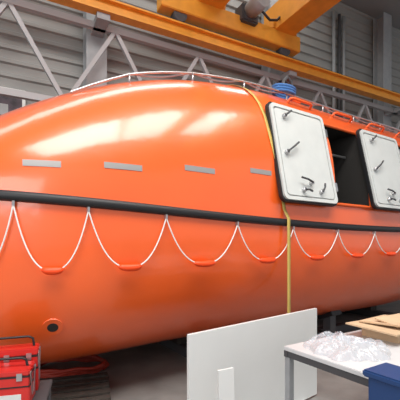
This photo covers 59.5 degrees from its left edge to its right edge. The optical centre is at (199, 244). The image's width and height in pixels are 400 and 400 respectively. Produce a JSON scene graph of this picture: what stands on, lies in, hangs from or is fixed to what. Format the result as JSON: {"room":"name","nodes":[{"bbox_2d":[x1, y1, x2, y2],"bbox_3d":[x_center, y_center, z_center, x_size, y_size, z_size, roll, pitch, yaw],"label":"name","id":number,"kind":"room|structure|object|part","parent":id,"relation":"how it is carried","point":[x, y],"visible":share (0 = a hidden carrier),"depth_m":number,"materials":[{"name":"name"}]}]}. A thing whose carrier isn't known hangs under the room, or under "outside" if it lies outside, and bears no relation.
{"room":"shipyard hall","nodes":[
{"label":"shipyard hall","id":0,"kind":"room"},
{"bbox_2d":[0,0,399,134],"bbox_3d":[2.183,-3.160,10.219,23.000,9.520,0.197,0,0,-28],"label":"wall","id":1,"kind":"structure","parent":0,"point":[59,43],"depth_m":8.37,"materials":[{"name":"metal"}]},
{"bbox_2d":[0,86,25,114],"bbox_3d":[-4.467,-2.400,6.537,2.160,1.360,0.100,0,0,-28],"label":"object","id":2,"kind":"object","parent":1,"relation":"attached to","point":[7,104],"visible":0.14,"depth_m":6.88,"materials":[{"name":"grey paint"}]},
{"bbox_2d":[0,96,21,114],"bbox_3d":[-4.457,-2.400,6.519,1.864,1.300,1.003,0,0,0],"label":"print","id":3,"kind":"object","parent":2,"relation":"on","point":[7,104],"depth_m":6.88,"materials":[{"name":"grey paint"}]},
{"bbox_2d":[332,11,344,117],"bbox_3d":[4.450,-2.900,11.228,0.550,9.000,0.100,0,0,-28],"label":"steel column","id":4,"kind":"structure","parent":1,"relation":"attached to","point":[333,12],"depth_m":11.20,"materials":[{"name":"grey metal"}]},
{"bbox_2d":[40,300,399,399],"bbox_3d":[1.000,1.650,5.000,30.000,0.100,30.000,0,0,0],"label":"floor","id":5,"kind":"structure","parent":0,"point":[153,371],"depth_m":4.33,"materials":[{"name":"concrete"}]},
{"bbox_2d":[32,379,52,399],"bbox_3d":[-1.500,1.347,2.550,0.750,0.505,0.460,0,0,-17],"label":"tool cart","id":6,"kind":"object","parent":5,"relation":"on","point":[43,392],"visible":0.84,"depth_m":2.65,"materials":[{"name":"grey metal"}]},
{"bbox_2d":[0,357,35,399],"bbox_3d":[-1.390,0.941,2.430,0.432,0.308,0.218,0,0,-14],"label":"toolbox","id":7,"kind":"object","parent":6,"relation":"on","point":[17,379],"visible":1,"depth_m":2.38,"materials":[{"name":"red metal"}]},
{"bbox_3d":[-1.390,0.823,2.430,0.370,0.072,0.018,0,0,-14],"label":"handle","id":8,"kind":"part","parent":7,"relation":"part of","materials":[{"name":"black rubber"}]},
{"bbox_2d":[0,377,30,387],"bbox_3d":[-1.377,0.930,2.378,0.412,0.065,0.092,0,0,-14],"label":"tray","id":9,"kind":"object","parent":7,"relation":"on","point":[5,382],"depth_m":2.36,"materials":[{"name":"red metal"}]},
{"bbox_3d":[-1.377,0.870,2.378,0.420,0.040,0.100,0,0,-14],"label":"lid","id":10,"kind":"part","parent":7,"relation":"part of","materials":[{"name":"red metal"}]},
{"bbox_3d":[-1.403,0.870,2.482,0.420,0.040,0.100,0,0,-14],"label":"lid","id":11,"kind":"part","parent":7,"relation":"part of","materials":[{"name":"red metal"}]},
{"bbox_2d":[0,335,40,390],"bbox_3d":[-1.440,0.893,2.630,0.432,0.404,0.168,0,0,-20],"label":"toolbox","id":12,"kind":"object","parent":6,"relation":"on","point":[30,351],"visible":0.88,"depth_m":2.62,"materials":[{"name":"red metal"}]},
{"bbox_3d":[-1.440,0.737,2.630,0.370,0.092,0.018,0,0,-20],"label":"handle","id":13,"kind":"part","parent":12,"relation":"part of","materials":[{"name":"black rubber"}]},
{"bbox_3d":[-1.426,0.798,2.592,0.420,0.053,0.075,0,0,-20],"label":"lid","id":14,"kind":"part","parent":12,"relation":"part of","materials":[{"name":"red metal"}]},
{"bbox_3d":[-1.454,0.798,2.668,0.420,0.053,0.075,0,0,-20],"label":"lid","id":15,"kind":"part","parent":12,"relation":"part of","materials":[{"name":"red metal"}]},
{"bbox_2d":[40,355,108,378],"bbox_3d":[-1.644,1.526,4.456,0.930,0.143,0.754,0,0,-3],"label":"coil","id":16,"kind":"object","parent":5,"relation":"on","point":[44,373],"visible":0.52,"depth_m":4.20,"materials":[{"name":"red"}]},
{"bbox_2d":[40,372,110,399],"bbox_3d":[-1.350,1.538,3.600,0.810,0.125,0.740,0,0,-17],"label":"wooden pallet","id":17,"kind":"object","parent":5,"relation":"on","point":[67,389],"visible":0.7,"depth_m":3.65,"materials":[{"name":"brown wood"}]},
{"bbox_2d":[0,0,399,133],"bbox_3d":[2.276,-3.100,9.697,21.675,9.400,0.696,0,0,-28],"label":"steel frame","id":18,"kind":"object","parent":5,"relation":"on","point":[94,48],"visible":0.33,"depth_m":7.64,"materials":[{"name":"grey paint"}]},
{"bbox_2d":[47,0,399,116],"bbox_3d":[4.670,-5.133,5.004,21.500,1.585,10.560,0,0,-28],"label":"crane","id":19,"kind":"object","parent":18,"relation":"attached to","point":[284,19],"visible":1,"depth_m":8.00,"materials":[{"name":"orange metal"}]},
{"bbox_3d":[1.280,-5.400,7.868,0.360,0.360,0.500,0,0,-28],"label":"drive motor","id":20,"kind":"part","parent":19,"relation":"part of","materials":[{"name":"grey paint"}]},
{"bbox_3d":[2.503,-4.780,9.084,21.500,0.060,0.060,0,0,-28],"label":"rail","id":21,"kind":"part","parent":19,"relation":"part of","materials":[{"name":"orange metal"}]},
{"bbox_2d":[217,367,234,399],"bbox_3d":[0.190,1.245,2.500,0.130,0.710,0.048,0,0,-29],"label":"panel","id":22,"kind":"object","parent":5,"relation":"on","point":[225,377],"visible":1,"depth_m":2.50,"materials":[{"name":"white plastic"}]},
{"bbox_2d":[187,308,316,399],"bbox_3d":[0.571,1.135,3.171,1.720,0.930,0.400,0,0,-40],"label":"panel board","id":23,"kind":"object","parent":5,"relation":"on","point":[254,349],"visible":0.86,"depth_m":3.07,"materials":[{"name":"white plastic"}]},
{"bbox_2d":[158,306,397,357],"bbox_3d":[1.745,1.296,6.645,5.160,0.608,2.300,0,0,-33],"label":"cradle","id":24,"kind":"object","parent":5,"relation":"on","point":[329,328],"visible":0.19,"depth_m":5.74,"materials":[{"name":"grey"}]},
{"bbox_2d":[0,80,399,363],"bbox_3d":[1.410,-0.525,6.353,10.778,3.609,3.527,0,0,-33],"label":"hull","id":25,"kind":"object","parent":24,"relation":"on","point":[163,127],"depth_m":3.46,"materials":[{"name":"orange plastic"}]},
{"bbox_2d":[22,159,60,166],"bbox_3d":[-1.308,-0.676,2.895,0.302,0.056,0.016,0,0,-12],"label":"tape","id":26,"kind":"object","parent":25,"relation":"attached to","point":[25,162],"visible":1,"depth_m":2.89,"materials":[{"name":"grey"}]},
{"bbox_2d":[42,319,62,334],"bbox_3d":[-1.280,0.706,3.045,0.170,0.170,0.111,0,0,-20],"label":"ring","id":27,"kind":"object","parent":25,"relation":"attached to","point":[59,323],"visible":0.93,"depth_m":3.02,"materials":[{"name":"orange plastic"}]},
{"bbox_2d":[47,323,57,331],"bbox_3d":[-1.280,0.706,3.044,0.090,0.100,0.078,0,0,-20],"label":"port","id":28,"kind":"object","parent":27,"relation":"attached to","point":[52,327],"visible":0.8,"depth_m":3.02,"materials":[{"name":"black"}]},
{"bbox_2d":[104,162,141,170],"bbox_3d":[-0.681,-0.701,3.124,0.344,0.055,0.010,0,0,-25],"label":"tape","id":29,"kind":"object","parent":25,"relation":"attached to","point":[113,165],"visible":1,"depth_m":3.12,"materials":[{"name":"grey"}]},
{"bbox_2d":[89,212,165,265],"bbox_3d":[-0.626,-0.043,3.111,0.715,0.501,0.027,0,0,-27],"label":"rope","id":30,"kind":"object","parent":25,"relation":"attached to","point":[89,212],"visible":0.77,"depth_m":3.04,"materials":[{"name":"white fabric"}]},
{"bbox_2d":[118,264,141,270],"bbox_3d":[-0.616,0.201,3.097,0.219,0.064,0.066,0,0,-27],"label":"float","id":31,"kind":"object","parent":30,"relation":"attached to","point":[125,267],"visible":1,"depth_m":3.07,"materials":[{"name":"orange plastic"}]},
{"bbox_2d":[0,190,399,231],"bbox_3d":[1.847,-0.384,5.650,10.882,0.372,1.703,0,0,-33],"label":"fender","id":32,"kind":"object","parent":25,"relation":"attached to","point":[5,195],"visible":0.98,"depth_m":3.27,"materials":[{"name":"black rubber"}]},
{"bbox_2d":[185,165,214,173],"bbox_3d":[0.003,-0.760,3.522,0.360,0.055,0.005,0,0,-32],"label":"tape","id":33,"kind":"object","parent":25,"relation":"attached to","point":[187,167],"visible":1,"depth_m":3.52,"materials":[{"name":"grey"}]},
{"bbox_2d":[70,71,399,130],"bbox_3d":[2.153,-1.874,5.736,8.218,0.707,0.292,0,0,-35],"label":"roof rail","id":34,"kind":"object","parent":25,"relation":"attached to","point":[148,72],"visible":0.99,"depth_m":4.29,"materials":[{"name":"silver metal"}]},
{"bbox_2d":[134,74,397,130],"bbox_3d":[2.339,-2.052,5.867,7.462,0.383,0.232,0,0,-35],"label":"rope","id":35,"kind":"object","parent":34,"relation":"attached to","point":[176,74],"visible":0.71,"depth_m":4.50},
{"bbox_2d":[230,85,290,312],"bbox_3d":[0.178,-0.576,5.300,0.220,3.393,2.950,0,0,-33],"label":"strap","id":36,"kind":"object","parent":25,"relation":"attached to","point":[254,96],"visible":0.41,"depth_m":4.11,"materials":[{"name":"yellow fabric"}]},
{"bbox_2d":[250,168,271,175],"bbox_3d":[0.692,-0.830,3.966,0.320,0.055,0.004,0,0,-33],"label":"tape","id":37,"kind":"object","parent":25,"relation":"attached to","point":[252,170],"visible":1,"depth_m":3.96,"materials":[{"name":"grey"}]},
{"bbox_3d":[1.231,-2.249,5.129,0.442,0.160,0.244,0,0,-33],"label":"rope coil","id":38,"kind":"part","parent":25,"relation":"part of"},
{"bbox_3d":[1.396,-1.969,4.869,0.475,0.089,0.085,0,0,-32],"label":"grab handle","id":39,"kind":"part","parent":25,"relation":"part of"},
{"bbox_2d":[265,101,337,206],"bbox_3d":[1.284,-1.116,4.386,1.010,1.249,0.308,0,0,-33],"label":"gasket","id":40,"kind":"object","parent":25,"relation":"attached to","point":[277,173],"visible":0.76,"depth_m":4.11,"materials":[{"name":"black rubber"}]},
{"bbox_3d":[1.299,-1.122,4.363,0.965,1.204,0.294,0,0,-33],"label":"rim","id":41,"kind":"part","parent":25,"relation":"part of","materials":[{"name":"plastic"}]},
{"bbox_2d":[273,107,333,199],"bbox_3d":[1.297,-1.121,4.366,0.900,1.135,0.255,0,0,-33],"label":"panel","id":42,"kind":"object","parent":25,"relation":"attached to","point":[273,107],"visible":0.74,"depth_m":4.30,"materials":[{"name":"grey"}]},
{"bbox_2d":[274,108,333,198],"bbox_3d":[1.304,-1.124,4.356,0.845,1.082,0.243,0,0,-33],"label":"door","id":43,"kind":"structure","parent":42,"relation":"attached to","point":[308,159],"depth_m":4.33,"materials":[{"name":"white plastic"}]},
{"label":"latch pivot","id":44,"kind":"object","parent":43,"relation":"attached to","visible":0},
{"bbox_2d":[288,141,299,150],"bbox_3d":[1.127,-1.179,4.181,0.215,0.159,0.038,0,0,-38],"label":"lever","id":45,"kind":"object","parent":44,"relation":"attached to","point":[298,142],"visible":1,"depth_m":4.16,"materials":[{"name":"grey metal"}]},
{"bbox_2d":[293,230,337,256],"bbox_3d":[1.476,-0.013,4.420,0.861,0.367,0.013,0,0,-33],"label":"rope","id":46,"kind":"object","parent":25,"relation":"attached to","point":[293,230],"visible":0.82,"depth_m":4.32,"materials":[{"name":"white fabric"}]},
{"bbox_2d":[310,255,324,260],"bbox_3d":[1.482,0.164,4.411,0.264,0.064,0.066,0,0,-33],"label":"float","id":47,"kind":"object","parent":46,"relation":"attached to","point":[320,257],"visible":1,"depth_m":4.38,"materials":[{"name":"orange plastic"}]},
{"bbox_2d":[332,154,345,158],"bbox_3d":[1.910,-1.350,5.207,0.790,0.034,0.036,0,0,-33],"label":"rail","id":48,"kind":"object","parent":25,"relation":"attached to","point":[333,155],"visible":0.42,"depth_m":5.33,"materials":[{"name":"silver metal"}]},
{"bbox_3d":[2.193,-1.969,5.387,0.475,0.084,0.084,0,0,-33],"label":"grab handle","id":49,"kind":"part","parent":25,"relation":"part of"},
{"bbox_2d":[324,123,371,208],"bbox_3d":[2.068,-1.113,4.960,0.872,1.177,0.273,0,0,-33],"label":"frame","id":50,"kind":"object","parent":25,"relation":"attached to","point":[325,124],"visible":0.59,"depth_m":4.88,"materials":[{"name":"orange paint"}]},
{"bbox_3d":[2.953,-1.969,5.870,0.475,0.087,0.084,0,0,-33],"label":"grab handle","id":51,"kind":"part","parent":25,"relation":"part of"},
{"bbox_2d":[356,129,399,211],"bbox_3d":[2.833,-1.126,5.379,1.030,1.230,0.311,0,0,-33],"label":"gasket","id":52,"kind":"object","parent":25,"relation":"attached to","point":[372,202],"visible":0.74,"depth_m":5.10,"materials":[{"name":"black rubber"}]},
{"bbox_3d":[2.848,-1.132,5.356,0.985,1.185,0.296,0,0,-33],"label":"rim","id":53,"kind":"part","parent":25,"relation":"part of","materials":[{"name":"plastic"}]},
{"bbox_3d":[2.130,1.309,5.764,0.140,0.381,0.140,0,0,-33],"label":"post","id":54,"kind":"part","parent":24,"relation":"part of","materials":[{"name":"grey metal"}]},
{"bbox_3d":[2.068,1.530,6.139,5.000,0.130,0.140,0,0,-33],"label":"rail","id":55,"kind":"part","parent":24,"relation":"part of","materials":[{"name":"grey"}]},
{"bbox_2d":[284,330,399,399],"bbox_3d":[1.760,1.175,2.663,2.000,0.850,1.100,0,0,-32],"label":"work table","id":56,"kind":"object","parent":5,"relation":"on","point":[345,355],"visible":0.81,"depth_m":2.46,"materials":[{"name":"laminate"}]},
{"bbox_3d":[0.661,1.210,2.591,0.045,0.780,0.045,0,0,-32],"label":"leg","id":57,"kind":"part","parent":56,"relation":"part of","materials":[{"name":"grey paint"}]},
{"bbox_2d":[362,328,399,343],"bbox_3d":[1.637,0.710,2.917,0.500,0.080,0.300,0,0,-32],"label":"box","id":58,"kind":"object","parent":56,"relation":"on","point":[365,332],"visible":0.3,"depth_m":2.77,"materials":[{"name":"cardboard"}]},
{"bbox_2d":[346,321,399,336],"bbox_3d":[1.594,0.660,2.890,0.660,0.038,0.420,0,0,-32],"label":"sheet","id":59,"kind":"object","parent":58,"relation":"on","point":[389,330],"visible":0.5,"depth_m":2.75,"materials":[{"name":"cardboard"}]},
{"bbox_2d":[359,315,399,326],"bbox_3d":[1.615,0.635,2.951,0.500,0.040,0.320,0,0,-41],"label":"sheet","id":60,"kind":"object","parent":59,"relation":"on","point":[372,320],"visible":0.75,"depth_m":2.86,"materials":[{"name":"cardboard"}]},
{"bbox_2d":[374,313,399,327],"bbox_3d":[1.663,0.610,2.874,0.421,0.052,0.199,0,0,-26],"label":"flap","id":61,"kind":"object","parent":60,"relation":"on","point":[395,318],"visible":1,"depth_m":2.85,"materials":[{"name":"cardboard"}]},
{"bbox_2d":[363,362,399,399],"bbox_3d":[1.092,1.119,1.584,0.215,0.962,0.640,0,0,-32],"label":"storage bin","id":62,"kind":"object","parent":5,"relation":"on","point":[384,378],"visible":1,"depth_m":1.74,"materials":[{"name":"blue plastic"}]},
{"bbox_2d":[282,75,292,84],"bbox_3d":[1.397,-2.565,5.592,0.240,0.280,0.057,0,0,-33],"label":"hook","id":63,"kind":"object","parent":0,"point":[287,77],"depth_m":5.57,"materials":[{"name":"grey metal"}]},
{"bbox_2d":[340,0,399,29],"bbox_3d":[1.000,-8.000,5.000,30.000,0.150,30.000,0,0,0],"label":"ceiling","id":64,"kind":"structure","parent":0,"point":[375,9],"depth_m":11.68,"materials":[{"name":"silver metal"}]},
{"bbox_3d":[-2.088,-0.369,2.800,0.018,0.040,0.040,0,0,-33],"label":"anchor","id":65,"kind":"object","parent":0,"visible":0},
{"bbox_2d":[0,206,12,251],"bbox_3d":[-1.788,-0.065,2.786,0.599,0.591,0.034,0,0,-1],"label":"rope","id":66,"kind":"object","parent":65,"relation":"hanging from","point":[12,206],"visible":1,"depth_m":2.79,"materials":[{"name":"white fabric"}]},
{"label":"anchor","id":67,"kind":"object","parent":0,"visible":0},
{"bbox_2d":[13,206,88,268],"bbox_3d":[-1.217,-0.054,2.873,0.586,0.546,0.028,0,0,-16],"label":"rope","id":68,"kind":"object","parent":67,"relation":"hanging from","point":[34,261],"visible":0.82,"depth_m":2.83,"materials":[{"name":"white fabric"}]},
{"bbox_2d":[41,267,63,274],"bbox_3d":[-1.205,0.212,2.858,0.179,0.064,0.063,0,0,-16],"label":"float","id":69,"kind":"object","parent":68,"relation":"attached to","point":[46,270],"visible":1,"depth_m":2.84,"materials":[{"name":"orange plastic"}]},
{"label":"anchor","id":70,"kind":"object","parent":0,"visible":0},
{"bbox_2d":[166,219,237,261],"bbox_3d":[0.044,-0.031,3.505,0.861,0.453,0.015,0,0,-32],"label":"rope","id":71,"kind":"object","parent":70,"relation":"hanging from","point":[166,219],"visible":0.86,"depth_m":3.40,"materials":[{"name":"white fabric"}]},
{"bbox_2d":[194,260,215,266],"bbox_3d":[0.050,0.188,3.495,0.264,0.064,0.066,0,0,-33],"label":"float","id":72,"kind":"object","parent":71,"relation":"attached to","point":[209,263],"visible":1,"depth_m":3.46,"materials":[{"name":"orange plastic"}]},
{"label":"anchor","id":73,"kind":"object","parent":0,"visible":0},
{"bbox_2d":[238,225,292,258],"bbox_3d":[0.760,-0.020,3.962,0.861,0.405,0.013,0,0,-33],"label":"rope","id":74,"kind":"object","parent":73,"relation":"hanging from","point":[238,225],"visible":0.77,"depth_m":3.83,"materials":[{"name":"white fabric"}]},
{"bbox_2d":[259,258,275,263],"bbox_3d":[0.766,0.176,3.953,0.264,0.064,0.066,0,0,-33],"label":"float","id":75,"kind":"object","parent":74,"relation":"attached to","point":[262,260],"visible":1,"depth_m":3.92,"materials":[{"name":"orange plastic"}]},
{"bbox_3d":[1.829,-0.187,4.657,0.018,0.040,0.040,0,0,-33],"label":"anchor","id":76,"kind":"object","parent":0,"visible":0},
{"bbox_2d":[338,232,374,254],"bbox_3d":[2.192,-0.011,4.878,0.860,0.339,0.014,0,0,-33],"label":"rope","id":77,"kind":"object","parent":76,"relation":"hanging from","point":[338,232],"visible":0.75,"depth_m":4.78,"materials":[{"name":"white fabric"}]},
{"bbox_2d":[352,254,363,257],"bbox_3d":[2.198,0.152,4.869,0.264,0.064,0.066,0,0,-33],"label":"float","id":78,"kind":"object","parent":77,"relation":"attached to","point":[353,255],"visible":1,"depth_m":4.82,"materials":[{"name":"orange plastic"}]},
{"label":"panel","id":79,"kind":"object","parent":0,"visible":0},
{"bbox_2d":[363,134,399,204],"bbox_3d":[2.853,-1.134,5.349,0.865,1.062,0.245,0,0,-33],"label":"door","id":80,"kind":"structure","parent":79,"relation":"attached to","point":[387,175],"depth_m":5.31,"materials":[{"name":"white plastic"}]},
{"bbox_3d":[2.545,-0.180,5.115,0.018,0.040,0.040,0,0,-33],"label":"anchor","id":81,"kind":"object","parent":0,"visible":0},
{"label":"rope","id":82,"kind":"object","parent":81,"relation":"hanging from","visible":0},
{"bbox_2d":[386,252,396,255],"bbox_3d":[2.914,0.141,5.327,0.264,0.064,0.066,0,0,-33],"label":"float","id":83,"kind":"object","parent":82,"relation":"attached to","point":[387,253],"visible":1,"depth_m":5.28,"materials":[{"name":"orange plastic"}]}
]}

